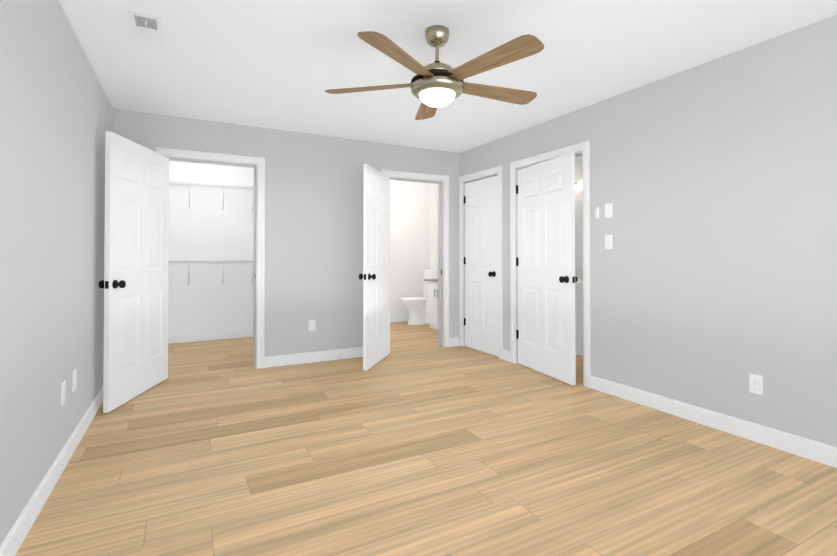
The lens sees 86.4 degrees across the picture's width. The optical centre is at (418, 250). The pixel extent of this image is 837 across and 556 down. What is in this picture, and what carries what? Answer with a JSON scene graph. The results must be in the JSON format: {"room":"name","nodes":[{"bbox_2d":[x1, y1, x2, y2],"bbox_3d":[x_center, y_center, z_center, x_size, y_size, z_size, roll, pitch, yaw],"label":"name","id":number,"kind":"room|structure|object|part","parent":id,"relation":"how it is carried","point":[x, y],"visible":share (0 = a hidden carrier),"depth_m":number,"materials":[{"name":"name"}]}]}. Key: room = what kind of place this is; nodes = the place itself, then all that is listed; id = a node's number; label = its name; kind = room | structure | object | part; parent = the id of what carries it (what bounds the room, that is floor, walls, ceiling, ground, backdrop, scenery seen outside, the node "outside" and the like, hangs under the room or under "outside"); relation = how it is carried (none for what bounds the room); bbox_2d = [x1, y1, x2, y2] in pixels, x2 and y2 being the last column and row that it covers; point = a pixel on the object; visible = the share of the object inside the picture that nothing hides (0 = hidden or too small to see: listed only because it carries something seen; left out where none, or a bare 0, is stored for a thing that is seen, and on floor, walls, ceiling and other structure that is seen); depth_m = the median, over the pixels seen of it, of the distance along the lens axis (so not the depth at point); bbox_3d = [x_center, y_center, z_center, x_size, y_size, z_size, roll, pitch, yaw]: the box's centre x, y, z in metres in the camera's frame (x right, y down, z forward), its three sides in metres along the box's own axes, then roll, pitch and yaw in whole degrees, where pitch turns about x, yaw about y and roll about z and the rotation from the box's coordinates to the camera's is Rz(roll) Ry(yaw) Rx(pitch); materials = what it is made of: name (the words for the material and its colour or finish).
{"room":"empty bedroom","nodes":[
{"label":"empty bedroom","id":0,"kind":"room"},
{"bbox_2d":[0,0,112,545],"bbox_3d":[-1.463,-0.064,1.417,0.120,2.440,5.600,0,-1,-28],"label":"wall","id":1,"kind":"structure","parent":0,"point":[56,115],"depth_m":2.08,"materials":[{"name":"grey paint"}]},
{"bbox_2d":[0,386,102,555],"bbox_3d":[-1.455,1.104,1.533,0.013,0.107,5.380,0,-1,-28],"label":"baseboard","id":2,"kind":"structure","parent":1,"relation":"attached to","point":[16,535],"depth_m":2.06,"materials":[{"name":"white wood"}]},
{"bbox_2d":[61,381,65,405],"bbox_3d":[-1.901,0.767,2.387,0.008,0.115,0.070,0,-1,-27],"label":"outlet","id":3,"kind":"object","parent":1,"relation":"attached to","point":[62,393],"visible":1,"depth_m":2.37,"materials":[{"name":"white plastic"}]},
{"bbox_2d":[73,369,75,390],"bbox_3d":[-2.027,0.764,2.626,0.007,0.115,0.070,0,-1,-27],"label":"outlet","id":4,"kind":"object","parent":1,"relation":"attached to","point":[74,379],"visible":1,"depth_m":2.62,"materials":[{"name":"white plastic"}]},
{"bbox_2d":[168,161,251,334],"bbox_3d":[-2.839,-0.014,6.042,1.990,2.440,0.120,0,-1,-28],"label":"wall","id":5,"kind":"structure","parent":0,"point":[205,228],"depth_m":5.99,"materials":[{"name":"white paint"}]},
{"bbox_2d":[168,329,252,343],"bbox_3d":[-2.808,1.152,5.970,1.750,0.107,0.013,0,-1,-28],"label":"baseboard","id":6,"kind":"structure","parent":5,"relation":"attached to","point":[192,337],"depth_m":5.96,"materials":[{"name":"white wood"}]},
{"bbox_2d":[168,260,253,285],"bbox_3d":[-2.739,0.303,5.850,1.754,0.342,0.308,0,-1,-28],"label":"closet shelf","id":7,"kind":"object","parent":5,"relation":"attached to","point":[188,261],"visible":0.44,"depth_m":5.81,"materials":[{"name":"white metal"}]},
{"bbox_2d":[169,181,253,212],"bbox_3d":[-2.882,-0.698,5.785,1.431,0.342,0.308,0,-1,-28],"label":"closet shelf","id":8,"kind":"object","parent":5,"relation":"attached to","point":[221,186],"visible":0.6,"depth_m":5.85,"materials":[{"name":"white metal"}]},
{"bbox_2d":[252,168,253,328],"bbox_3d":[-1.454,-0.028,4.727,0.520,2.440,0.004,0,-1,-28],"label":"wall","id":9,"kind":"structure","parent":0,"point":[252,168],"depth_m":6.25,"materials":[{"name":"white paint"}]},
{"bbox_2d":[113,108,459,356],"bbox_3d":[-1.118,-0.027,4.840,3.660,2.440,0.120,0,-1,-28],"label":"wall","id":10,"kind":"structure","parent":0,"point":[313,226],"depth_m":4.76,"materials":[{"name":"grey paint"}]},
{"bbox_2d":[98,131,168,412],"bbox_3d":[-2.283,0.156,3.657,0.177,2.024,0.916,0,-1,-5],"label":"closet door","id":11,"kind":"structure","parent":10,"relation":"in","point":[134,283],"depth_m":3.54,"materials":[{"name":"white wood"}]},
{"bbox_2d":[156,147,264,368],"bbox_3d":[-2.018,0.124,4.359,0.956,2.128,0.158,0,-1,-28],"label":"trim","id":12,"kind":"structure","parent":10,"relation":"attached to","point":[257,164],"depth_m":4.50,"materials":[{"name":"white wood"}]},
{"bbox_2d":[309,320,314,330],"bbox_3d":[-1.135,0.802,4.749,0.070,0.115,0.008,0,-1,-28],"label":"outlet","id":13,"kind":"object","parent":10,"relation":"attached to","point":[311,325],"visible":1,"depth_m":4.75,"materials":[{"name":"white plastic"}]},
{"bbox_2d":[264,347,362,367],"bbox_3d":[-0.999,1.139,4.816,1.284,0.107,0.013,0,-1,-28],"label":"baseboard","id":14,"kind":"structure","parent":10,"relation":"attached to","point":[282,360],"depth_m":4.74,"materials":[{"name":"white wood"}]},
{"bbox_2d":[359,164,389,370],"bbox_3d":[-0.434,0.168,4.762,0.177,2.024,0.815,0,-1,13],"label":"bathroom door","id":15,"kind":"structure","parent":10,"relation":"in","point":[375,276],"depth_m":4.64,"materials":[{"name":"white wood"}]},
{"bbox_2d":[381,169,448,346],"bbox_3d":[-0.058,0.135,5.402,0.916,2.128,0.158,0,-1,-28],"label":"door frame","id":16,"kind":"structure","parent":10,"relation":"attached to","point":[442,181],"depth_m":5.53,"materials":[{"name":"white wood"}]},
{"bbox_2d":[390,180,429,315],"bbox_3d":[-0.769,0.002,7.483,2.100,2.440,0.120,0,-1,-28],"label":"wall","id":17,"kind":"structure","parent":0,"point":[413,230],"depth_m":7.73,"materials":[{"name":"white paint"}]},
{"bbox_2d":[390,315,408,322],"bbox_3d":[-0.662,1.168,7.451,1.970,0.107,0.013,0,-1,-28],"label":"baseboard","id":18,"kind":"structure","parent":17,"relation":"attached to","point":[401,318],"depth_m":7.61,"materials":[{"name":"white wood"}]},
{"bbox_2d":[15,321,836,555],"bbox_3d":[0.209,1.212,3.759,5.400,0.060,7.750,0,-1,-28],"label":"floor","id":19,"kind":"structure","parent":0,"point":[417,441],"depth_m":2.35,"materials":[{"name":"brown wood"}]},
{"bbox_2d":[401,269,437,324],"bbox_3d":[0.045,0.774,7.443,0.717,0.895,0.450,0,-1,-28],"label":"toilet","id":20,"kind":"object","parent":19,"relation":"on","point":[416,306],"visible":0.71,"depth_m":7.31,"materials":[{"name":"white ceramic"}]},
{"bbox_2d":[424,278,437,329],"bbox_3d":[0.585,0.780,6.615,0.553,0.865,1.210,0,-1,-28],"label":"bathroom vanity","id":21,"kind":"object","parent":19,"relation":"on","point":[432,302],"visible":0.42,"depth_m":6.83,"materials":[{"name":"white wood"}]},
{"bbox_2d":[575,279,582,355],"bbox_3d":[1.817,0.783,5.497,0.528,0.835,1.240,0,-1,-28],"label":"bathroom vanity","id":22,"kind":"object","parent":19,"relation":"on","point":[579,317],"visible":0.04,"depth_m":5.00,"materials":[{"name":"white wood"}]},
{"bbox_2d":[430,183,437,268],"bbox_3d":[0.711,-0.002,7.107,0.120,2.440,2.174,0,-1,-28],"label":"wall","id":23,"kind":"structure","parent":0,"point":[433,187],"depth_m":7.82,"materials":[{"name":"white paint"}]},
{"bbox_2d":[59,0,836,152],"bbox_3d":[0.209,-1.288,3.786,5.400,0.060,7.750,0,-1,-28],"label":"ceiling","id":24,"kind":"structure","parent":0,"point":[279,64],"depth_m":2.87,"materials":[{"name":"white paint"}]},
{"bbox_2d":[128,10,163,42],"bbox_3d":[-1.545,-1.264,2.536,0.160,0.018,0.310,0,-1,-28],"label":"ceiling vent","id":25,"kind":"object","parent":24,"relation":"in","point":[147,26],"visible":1,"depth_m":2.52,"materials":[{"name":"white metal"}]},
{"bbox_2d":[325,25,543,119],"bbox_3d":[0.150,-1.055,2.592,1.286,0.432,1.317,0,-1,-28],"label":"ceiling fan","id":26,"kind":"object","parent":24,"relation":"hanging from","point":[434,85],"visible":1,"depth_m":2.48,"materials":[{"name":"brown wood"}]},
{"bbox_3d":[-0.277,-0.968,2.668,0.579,0.009,0.148,0,11,12],"label":"blade","id":27,"kind":"part","parent":26,"relation":"part of","materials":[{"name":"brown wood"}]},
{"bbox_3d":[-0.091,-0.972,2.243,0.148,0.009,0.579,13,6,30],"label":"blade","id":28,"kind":"part","parent":26,"relation":"part of","materials":[{"name":"brown wood"}]},
{"bbox_3d":[0.070,-0.965,2.976,0.148,0.009,0.579,-12,1,-6],"label":"blade","id":29,"kind":"part","parent":26,"relation":"part of","materials":[{"name":"brown wood"}]},
{"bbox_3d":[0.370,-0.972,2.288,0.148,0.009,0.579,16,-11,-40],"label":"blade","id":30,"kind":"part","parent":26,"relation":"part of","materials":[{"name":"brown wood"}]},
{"bbox_3d":[0.470,-0.967,2.741,0.579,0.009,0.148,0,-13,-24],"label":"blade","id":31,"kind":"part","parent":26,"relation":"part of","materials":[{"name":"brown wood"}]},
{"bbox_2d":[575,158,582,279],"bbox_3d":[2.373,-0.023,5.156,0.120,2.440,2.600,0,-1,-28],"label":"wall","id":32,"kind":"structure","parent":0,"point":[578,195],"depth_m":5.66,"materials":[{"name":"white paint"}]},
{"bbox_2d":[575,180,581,189],"bbox_3d":[1.980,-0.799,5.578,0.180,0.120,0.842,0,-1,-28],"label":"vanity light","id":33,"kind":"object","parent":32,"relation":"attached to","point":[578,185],"visible":0.1,"depth_m":5.45,"materials":[{"name":"silver metal"}]},
{"bbox_2d":[575,199,582,267],"bbox_3d":[2.044,-0.213,5.629,0.013,0.870,1.100,0,-1,-28],"label":"mirror","id":34,"kind":"object","parent":32,"relation":"attached to","point":[578,238],"visible":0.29,"depth_m":5.64,"materials":[{"name":"clear glass"}]},
{"bbox_2d":[460,15,836,447],"bbox_3d":[1.795,-0.043,3.388,0.120,2.440,5.180,0,-1,-28],"label":"wall","id":35,"kind":"structure","parent":0,"point":[713,278],"depth_m":2.92,"materials":[{"name":"grey paint"}]},
{"bbox_2d":[464,175,497,355],"bbox_3d":[0.746,0.174,5.276,0.177,2.024,0.676,0,-1,-28],"label":"door","id":36,"kind":"structure","parent":35,"relation":"in","point":[481,264],"depth_m":5.24,"materials":[{"name":"white wood"}]},
{"bbox_2d":[459,166,502,358],"bbox_3d":[0.773,0.134,5.289,0.140,2.128,0.836,0,-1,-28],"label":"door frame","id":37,"kind":"structure","parent":35,"relation":"attached to","point":[484,174],"depth_m":5.28,"materials":[{"name":"white wood"}]},
{"bbox_2d":[516,153,577,384],"bbox_3d":[1.203,0.163,4.286,0.177,2.024,0.876,0,-1,-20],"label":"entry door","id":38,"kind":"structure","parent":35,"relation":"in","point":[547,279],"depth_m":4.21,"materials":[{"name":"white wood"}]},
{"bbox_2d":[510,141,590,387],"bbox_3d":[1.293,0.124,4.331,0.158,2.128,1.036,0,-1,-28],"label":"door frame","id":39,"kind":"structure","parent":35,"relation":"attached to","point":[582,150],"depth_m":3.95,"materials":[{"name":"white wood"}]},
{"bbox_2d":[595,207,599,218],"bbox_3d":[1.514,-0.319,3.771,0.020,0.105,0.042,0,-1,-28],"label":"remote","id":40,"kind":"object","parent":35,"relation":"attached to","point":[597,212],"visible":0.98,"depth_m":3.76,"materials":[{"name":"white plastic"}]},
{"bbox_2d":[605,235,612,248],"bbox_3d":[1.566,-0.070,3.674,0.017,0.115,0.070,0,-1,-28],"label":"light switch","id":41,"kind":"object","parent":35,"relation":"attached to","point":[608,241],"visible":1,"depth_m":3.67,"materials":[{"name":"white plastic"}]},
{"bbox_2d":[605,203,612,217],"bbox_3d":[1.566,-0.330,3.677,0.017,0.115,0.070,0,-1,-28],"label":"light switch","id":42,"kind":"object","parent":35,"relation":"attached to","point":[608,211],"visible":1,"depth_m":3.67,"materials":[{"name":"white plastic"}]},
{"bbox_2d":[590,375,836,467],"bbox_3d":[2.208,1.114,2.457,0.013,0.107,3.112,0,-1,-28],"label":"baseboard","id":43,"kind":"structure","parent":35,"relation":"attached to","point":[804,447],"depth_m":2.86,"materials":[{"name":"white wood"}]},
{"bbox_2d":[749,373,762,394],"bbox_3d":[2.068,0.820,2.730,0.008,0.115,0.070,0,-1,-28],"label":"outlet","id":44,"kind":"object","parent":35,"relation":"attached to","point":[755,384],"visible":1,"depth_m":2.73,"materials":[{"name":"white plastic"}]}
]}

